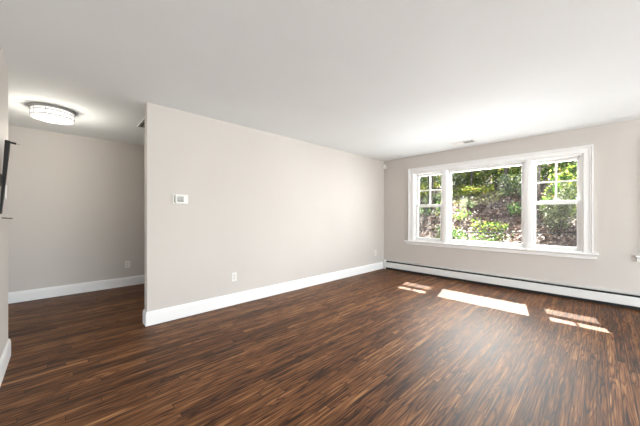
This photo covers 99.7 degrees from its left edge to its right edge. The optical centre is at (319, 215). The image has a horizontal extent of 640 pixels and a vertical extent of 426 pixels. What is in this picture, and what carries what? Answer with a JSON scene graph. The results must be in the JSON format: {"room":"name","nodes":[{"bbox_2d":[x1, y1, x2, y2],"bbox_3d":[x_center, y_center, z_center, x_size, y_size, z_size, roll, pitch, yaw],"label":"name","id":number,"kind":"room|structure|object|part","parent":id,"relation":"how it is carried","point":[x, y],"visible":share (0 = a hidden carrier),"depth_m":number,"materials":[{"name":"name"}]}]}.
{"room":"empty living room","nodes":[
{"label":"empty living room","id":0,"kind":"room"},
{"bbox_2d":[0,48,7,356],"bbox_3d":[0.515,-0.017,-1.083,0.140,2.440,9.278,0,0,-44],"label":"wall","id":1,"kind":"structure","parent":0,"point":[3,68],"depth_m":2.10,"materials":[{"name":"beige paint"}]},
{"bbox_2d":[0,339,10,385],"bbox_3d":[-0.299,1.127,-1.859,2.419,0.152,9.293,0,0,-44],"label":"baseboard","id":2,"kind":"structure","parent":1,"relation":"attached to","point":[5,357],"depth_m":2.08,"materials":[{"name":"white paint"}]},
{"bbox_2d":[0,140,19,218],"bbox_3d":[-2.152,-0.271,1.847,0.094,0.596,0.638,0,0,-44],"label":"wall bracket","id":3,"kind":"object","parent":1,"relation":"attached to","point":[7,143],"visible":1,"depth_m":2.00,"materials":[{"name":"black metal"}]},
{"bbox_3d":[-2.144,-0.257,1.782,0.016,0.080,0.534,0,0,-44],"label":"wall plate","id":4,"kind":"part","parent":3,"relation":"part of","materials":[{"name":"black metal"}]},
{"bbox_3d":[-2.341,-0.290,2.008,0.034,0.557,0.148,0,0,-35],"label":"tilt rail","id":5,"kind":"part","parent":3,"relation":"part of","materials":[{"name":"black metal"}]},
{"bbox_2d":[8,125,144,291],"bbox_3d":[-3.048,-0.017,4.945,8.200,2.440,0.140,0,0,-44],"label":"wall","id":6,"kind":"structure","parent":0,"point":[76,204],"depth_m":4.12,"materials":[{"name":"beige paint"}]},
{"bbox_2d":[8,275,144,303],"bbox_3d":[-3.519,1.127,4.382,6.460,0.152,0.015,0,0,-44],"label":"baseboard","id":7,"kind":"structure","parent":6,"relation":"attached to","point":[48,292],"depth_m":4.12,"materials":[{"name":"white paint"}]},
{"bbox_2d":[125,261,129,267],"bbox_3d":[-3.286,0.835,4.611,0.072,0.117,0.009,0,0,-44],"label":"wall outlet","id":8,"kind":"object","parent":6,"relation":"attached to","point":[127,263],"visible":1,"depth_m":4.61,"materials":[{"name":"white plastic"}]},
{"bbox_2d":[145,102,383,311],"bbox_3d":[-0.252,-0.017,4.601,4.656,2.440,0.120,0,0,-44],"label":"wall","id":9,"kind":"structure","parent":0,"point":[266,208],"depth_m":3.72,"materials":[{"name":"beige paint"}]},
{"bbox_2d":[172,194,187,203],"bbox_3d":[-1.633,-0.189,3.159,0.163,0.116,0.033,0,0,-44],"label":"thermostat","id":10,"kind":"object","parent":9,"relation":"attached to","point":[176,198],"visible":1,"depth_m":3.14,"materials":[{"name":"white plastic"}]},
{"bbox_2d":[232,272,236,281],"bbox_3d":[-1.156,0.828,3.637,0.072,0.117,0.009,0,0,-44],"label":"wall outlet","id":11,"kind":"object","parent":9,"relation":"attached to","point":[234,275],"visible":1,"depth_m":3.64,"materials":[{"name":"white plastic"}]},
{"bbox_2d":[143,262,382,325],"bbox_3d":[-0.279,1.127,4.574,4.609,0.152,0.150,0,0,-44],"label":"baseboard","id":12,"kind":"structure","parent":9,"relation":"attached to","point":[158,316],"depth_m":3.71,"materials":[{"name":"white paint"}]},
{"bbox_2d":[0,0,639,160],"bbox_3d":[1.047,-1.297,0.850,8.400,0.120,11.720,0,0,-44],"label":"ceiling","id":13,"kind":"structure","parent":0,"point":[383,80],"depth_m":2.23,"materials":[{"name":"white paint"}]},
{"bbox_2d":[27,102,76,124],"bbox_3d":[-3.118,-1.165,3.153,0.414,0.143,0.414,0,0,-44],"label":"ceiling light","id":14,"kind":"object","parent":13,"relation":"attached to","point":[46,112],"visible":1,"depth_m":3.05,"materials":[{"name":"white glass"}]},
{"bbox_3d":[-3.118,-1.168,3.153,0.368,0.086,0.368,0,0,-44],"label":"lamp shade","id":15,"kind":"part","parent":14,"relation":"part of","materials":[{"name":"white glass"}]},
{"bbox_2d":[31,113,73,124],"bbox_3d":[-3.118,-1.109,3.153,0.356,0.032,0.356,0,0,-44],"label":"diffuser","id":16,"kind":"object","parent":14,"relation":"attached to","point":[56,118],"depth_m":3.10,"materials":[{"name":"white glass"}]},
{"bbox_2d":[137,118,144,127],"bbox_3d":[-2.263,-1.231,3.687,0.320,0.012,0.460,0,0,-44],"label":"ceiling vent","id":17,"kind":"object","parent":13,"relation":"in","point":[141,124],"visible":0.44,"depth_m":3.66,"materials":[{"name":"grey metal"}]},
{"bbox_2d":[451,139,477,145],"bbox_3d":[2.434,-1.231,4.568,0.200,0.011,0.360,0,0,-44],"label":"ceiling vent","id":18,"kind":"object","parent":13,"relation":"in","point":[471,140],"visible":1,"depth_m":4.56,"materials":[{"name":"white metal"}]},
{"bbox_2d":[0,269,639,425],"bbox_3d":[1.047,1.263,0.850,8.400,0.120,11.720,0,0,-44],"label":"floor","id":19,"kind":"structure","parent":0,"point":[381,347],"depth_m":2.25,"materials":[{"name":"brown wood"}]},
{"bbox_2d":[384,119,639,293],"bbox_3d":[3.996,-0.017,3.699,0.200,2.440,11.720,0,0,-44],"label":"wall","id":20,"kind":"structure","parent":0,"point":[616,146],"depth_m":3.88,"materials":[{"name":"beige paint"}]},
{"bbox_2d":[404,144,598,259],"bbox_3d":[2.875,-0.185,4.793,0.232,1.598,2.885,0,0,-44],"label":"window","id":21,"kind":"structure","parent":20,"relation":"in","point":[583,155],"depth_m":4.31,"materials":[{"name":"white paint"}]},
{"bbox_3d":[2.222,0.145,5.492,0.036,0.736,0.566,0,0,-44],"label":"sash","id":22,"kind":"part","parent":21,"relation":"part of","materials":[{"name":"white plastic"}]},
{"bbox_3d":[2.250,-0.515,5.519,0.033,0.689,0.566,0,0,-44],"label":"sash","id":23,"kind":"part","parent":21,"relation":"part of","materials":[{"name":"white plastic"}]},
{"bbox_2d":[449,162,523,246],"bbox_3d":[2.913,-0.173,4.798,0.070,1.373,1.188,0,0,-44],"label":"window pane","id":24,"kind":"object","parent":21,"relation":"attached to","point":[451,240],"depth_m":4.76,"materials":[{"name":"clear glass"}]},
{"bbox_3d":[3.572,0.145,4.094,0.036,0.736,0.557,0,0,-44],"label":"sash","id":25,"kind":"part","parent":21,"relation":"part of","materials":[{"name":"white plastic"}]},
{"bbox_3d":[3.600,-0.515,4.121,0.033,0.689,0.557,0,0,-44],"label":"sash","id":26,"kind":"part","parent":21,"relation":"part of","materials":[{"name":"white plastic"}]},
{"bbox_2d":[383,259,639,309],"bbox_3d":[4.557,1.100,2.920,0.073,0.206,8.940,0,0,-44],"label":"baseboard heater","id":27,"kind":"object","parent":20,"relation":"attached to","point":[622,299],"visible":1,"depth_m":4.22,"materials":[{"name":"white metal"}]},
{"label":"outside","id":28,"kind":"structure","parent":0,"visible":0},
{"bbox_2d":[419,169,576,246],"bbox_3d":[9.545,-2.022,19.544,29.800,6.898,40.000,0,0,-44],"label":"hillside","id":29,"kind":"structure","parent":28,"point":[543,185],"depth_m":8.47,"materials":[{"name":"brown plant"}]},
{"bbox_2d":[420,182,435,201],"bbox_3d":[4.402,-1.040,12.133,1.259,0.946,1.352,0,0,-44],"label":"shrub","id":30,"kind":"object","parent":29,"relation":"on","point":[425,183],"visible":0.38,"depth_m":11.92,"materials":[{"name":"green plant"}]},
{"bbox_2d":[419,201,439,215],"bbox_3d":[4.013,-0.230,9.674,0.932,0.574,1.028,0,0,-44],"label":"shrub","id":31,"kind":"object","parent":29,"relation":"on","point":[436,209],"visible":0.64,"depth_m":9.67,"materials":[{"name":"green plant"}]},
{"bbox_2d":[428,176,432,210],"bbox_3d":[4.330,-2.372,10.357,2.829,4.525,2.282,0,0,7],"label":"tree","id":32,"kind":"object","parent":29,"relation":"on","point":[431,176],"visible":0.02,"depth_m":10.28,"materials":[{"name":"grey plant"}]},
{"bbox_2d":[420,175,440,192],"bbox_3d":[5.568,-3.892,15.307,3.795,6.130,4.368,0,0,-21],"label":"tree","id":33,"kind":"object","parent":29,"relation":"on","point":[425,178],"visible":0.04,"depth_m":14.84,"materials":[{"name":"green plant"}]},
{"bbox_2d":[421,190,440,204],"bbox_3d":[4.676,-0.685,10.711,1.123,0.779,1.000,0,0,29],"label":"shrub","id":34,"kind":"object","parent":29,"relation":"on","point":[437,198],"visible":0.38,"depth_m":10.74,"materials":[{"name":"green plant"}]},
{"bbox_2d":[420,171,470,192],"bbox_3d":[5.607,-3.748,13.667,3.670,5.900,3.334,0,0,-28],"label":"tree","id":35,"kind":"object","parent":29,"relation":"on","point":[460,173],"visible":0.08,"depth_m":13.12,"materials":[{"name":"green plant"}]},
{"bbox_2d":[433,224,464,239],"bbox_3d":[3.614,0.525,7.544,0.749,0.584,0.843,0,0,-44],"label":"shrub","id":36,"kind":"object","parent":29,"relation":"on","point":[455,233],"visible":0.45,"depth_m":7.40,"materials":[{"name":"green plant"}]},
{"bbox_2d":[452,206,471,220],"bbox_3d":[4.554,-0.037,8.672,0.630,0.542,0.624,0,0,24],"label":"shrub","id":37,"kind":"object","parent":29,"relation":"on","point":[460,216],"visible":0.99,"depth_m":8.62,"materials":[{"name":"green plant"}]},
{"bbox_2d":[424,191,501,207],"bbox_3d":[6.031,-0.663,11.011,2.788,0.874,2.687,0,0,-44],"label":"grass","id":38,"kind":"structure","parent":29,"relation":"on","point":[480,196],"depth_m":10.68,"materials":[{"name":"green plant"}]},
{"bbox_2d":[437,169,494,193],"bbox_3d":[7.525,-3.170,14.794,3.743,4.324,3.190,0,0,-44],"label":"tree","id":39,"kind":"object","parent":29,"relation":"on","point":[475,171],"visible":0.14,"depth_m":14.41,"materials":[{"name":"green plant"}]},
{"bbox_2d":[456,230,480,240],"bbox_3d":[3.740,0.632,6.963,0.612,0.486,0.603,0,0,-44],"label":"shrub","id":40,"kind":"object","parent":29,"relation":"on","point":[463,230],"visible":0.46,"depth_m":6.94,"materials":[{"name":"green plant"}]},
{"bbox_2d":[459,195,478,208],"bbox_3d":[5.208,-0.462,9.457,0.651,0.500,0.622,0,0,-37],"label":"shrub","id":41,"kind":"object","parent":29,"relation":"on","point":[470,203],"visible":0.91,"depth_m":9.38,"materials":[{"name":"green plant"}]},
{"bbox_2d":[470,171,472,192],"bbox_3d":[7.186,-3.566,12.788,2.527,5.524,3.142,0,0,-44],"label":"tree","id":42,"kind":"object","parent":29,"relation":"on","point":[471,178],"visible":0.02,"depth_m":12.67,"materials":[{"name":"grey plant"}]},
{"bbox_2d":[452,184,495,196],"bbox_3d":[6.433,-1.036,11.355,1.709,0.662,1.507,0,0,-44],"label":"shrub","id":43,"kind":"object","parent":29,"relation":"on","point":[483,188],"visible":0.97,"depth_m":11.19,"materials":[{"name":"green plant"}]},
{"bbox_2d":[435,171,516,187],"bbox_3d":[11.703,-6.253,21.359,6.254,8.414,7.084,0,0,-44],"label":"tree","id":44,"kind":"object","parent":29,"relation":"on","point":[480,171],"visible":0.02,"depth_m":19.75,"materials":[{"name":"green plant"}]},
{"bbox_2d":[468,217,508,235],"bbox_3d":[4.691,0.342,7.544,0.871,0.601,1.103,0,0,21],"label":"shrub","id":45,"kind":"object","parent":29,"relation":"on","point":[487,224],"visible":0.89,"depth_m":7.48,"materials":[{"name":"green plant"}]},
{"bbox_2d":[460,166,521,189],"bbox_3d":[9.069,-3.303,13.750,3.267,4.614,3.102,0,0,-44],"label":"tree","id":46,"kind":"object","parent":29,"relation":"on","point":[479,174],"visible":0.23,"depth_m":13.46,"materials":[{"name":"green plant"}]},
{"bbox_2d":[473,231,512,242],"bbox_3d":[4.020,0.684,6.398,0.892,0.630,0.894,0,0,-44],"label":"shrub","id":47,"kind":"object","parent":29,"relation":"on","point":[496,238],"visible":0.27,"depth_m":6.49,"materials":[{"name":"green plant"}]},
{"bbox_2d":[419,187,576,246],"bbox_3d":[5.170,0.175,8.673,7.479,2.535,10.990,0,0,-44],"label":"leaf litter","id":48,"kind":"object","parent":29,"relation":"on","point":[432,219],"visible":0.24,"depth_m":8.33,"materials":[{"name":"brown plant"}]},
{"bbox_2d":[503,167,509,196],"bbox_3d":[6.684,-3.075,9.603,2.576,4.998,2.666,0,0,-44],"label":"tree","id":49,"kind":"object","parent":29,"relation":"on","point":[505,168],"visible":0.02,"depth_m":9.63,"materials":[{"name":"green plant"}]},
{"bbox_2d":[479,165,537,180],"bbox_3d":[14.359,-6.251,18.946,6.464,8.322,6.715,0,0,-44],"label":"tree","id":50,"kind":"object","parent":29,"relation":"on","point":[536,165],"visible":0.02,"depth_m":18.87,"materials":[{"name":"green plant"}]},
{"bbox_2d":[504,199,521,215],"bbox_3d":[5.820,-0.210,7.953,0.631,0.571,0.704,0,0,-30],"label":"shrub","id":51,"kind":"object","parent":29,"relation":"on","point":[510,209],"visible":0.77,"depth_m":8.03,"materials":[{"name":"green plant"}]},
{"bbox_2d":[484,164,542,177],"bbox_3d":[7.716,-3.483,11.122,3.406,5.327,2.983,0,0,11],"label":"tree","id":52,"kind":"object","parent":29,"relation":"on","point":[513,168],"visible":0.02,"depth_m":11.58,"materials":[{"name":"green plant"}]},
{"bbox_2d":[495,174,537,196],"bbox_3d":[6.669,-1.012,9.075,1.604,0.980,1.124,0,0,-44],"label":"shrub","id":53,"kind":"object","parent":29,"relation":"on","point":[518,183],"visible":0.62,"depth_m":8.98,"materials":[{"name":"green plant"}]},
{"bbox_2d":[465,232,576,239],"bbox_3d":[4.659,0.894,5.640,3.267,1.092,0.024,0,0,0],"label":"handrail","id":54,"kind":"object","parent":29,"relation":"on","point":[465,232],"visible":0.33,"depth_m":5.63,"materials":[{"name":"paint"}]},
{"bbox_3d":[4.659,0.358,5.640,3.267,0.020,0.020,0,0,0],"label":"rail","id":55,"kind":"part","parent":54,"relation":"part of","materials":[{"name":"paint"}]},
{"bbox_2d":[536,163,552,218],"bbox_3d":[5.963,-1.564,7.569,2.055,3.474,1.905,0,0,-44],"label":"tree","id":56,"kind":"object","parent":29,"relation":"on","point":[539,165],"visible":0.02,"depth_m":7.45,"materials":[{"name":"grey plant"}]},
{"bbox_2d":[552,162,557,198],"bbox_3d":[7.175,-2.384,8.264,1.861,4.327,2.325,0,0,17],"label":"tree","id":57,"kind":"object","parent":29,"relation":"on","point":[557,162],"visible":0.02,"depth_m":8.11,"materials":[{"name":"grey plant"}]},
{"bbox_2d":[536,161,574,183],"bbox_3d":[12.997,-4.691,12.905,5.260,6.637,5.435,0,0,-44],"label":"tree","id":58,"kind":"object","parent":29,"relation":"on","point":[545,174],"visible":0.02,"depth_m":14.53,"materials":[{"name":"green plant"}]},
{"bbox_2d":[537,182,576,235],"bbox_3d":[5.529,-0.122,6.311,0.714,1.285,1.477,0,0,37],"label":"shrub","id":59,"kind":"object","parent":29,"relation":"on","point":[559,212],"visible":0.84,"depth_m":6.11,"materials":[{"name":"green plant"}]},
{"bbox_2d":[538,162,576,221],"bbox_3d":[6.434,-0.597,7.135,1.242,1.760,0.977,0,0,-44],"label":"shrub","id":60,"kind":"object","parent":29,"relation":"on","point":[562,175],"visible":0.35,"depth_m":6.97,"materials":[{"name":"green plant"}]},
{"bbox_2d":[541,160,576,179],"bbox_3d":[8.774,-3.747,9.872,2.920,6.071,3.287,0,0,-44],"label":"tree","id":61,"kind":"object","parent":29,"relation":"on","point":[565,162],"visible":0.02,"depth_m":9.88,"materials":[{"name":"green plant"}]},
{"bbox_2d":[548,160,576,178],"bbox_3d":[10.746,-3.869,11.118,3.490,5.864,3.656,0,0,-44],"label":"tree","id":62,"kind":"object","parent":29,"relation":"on","point":[572,170],"visible":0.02,"depth_m":11.37,"materials":[{"name":"green plant"}]}
]}

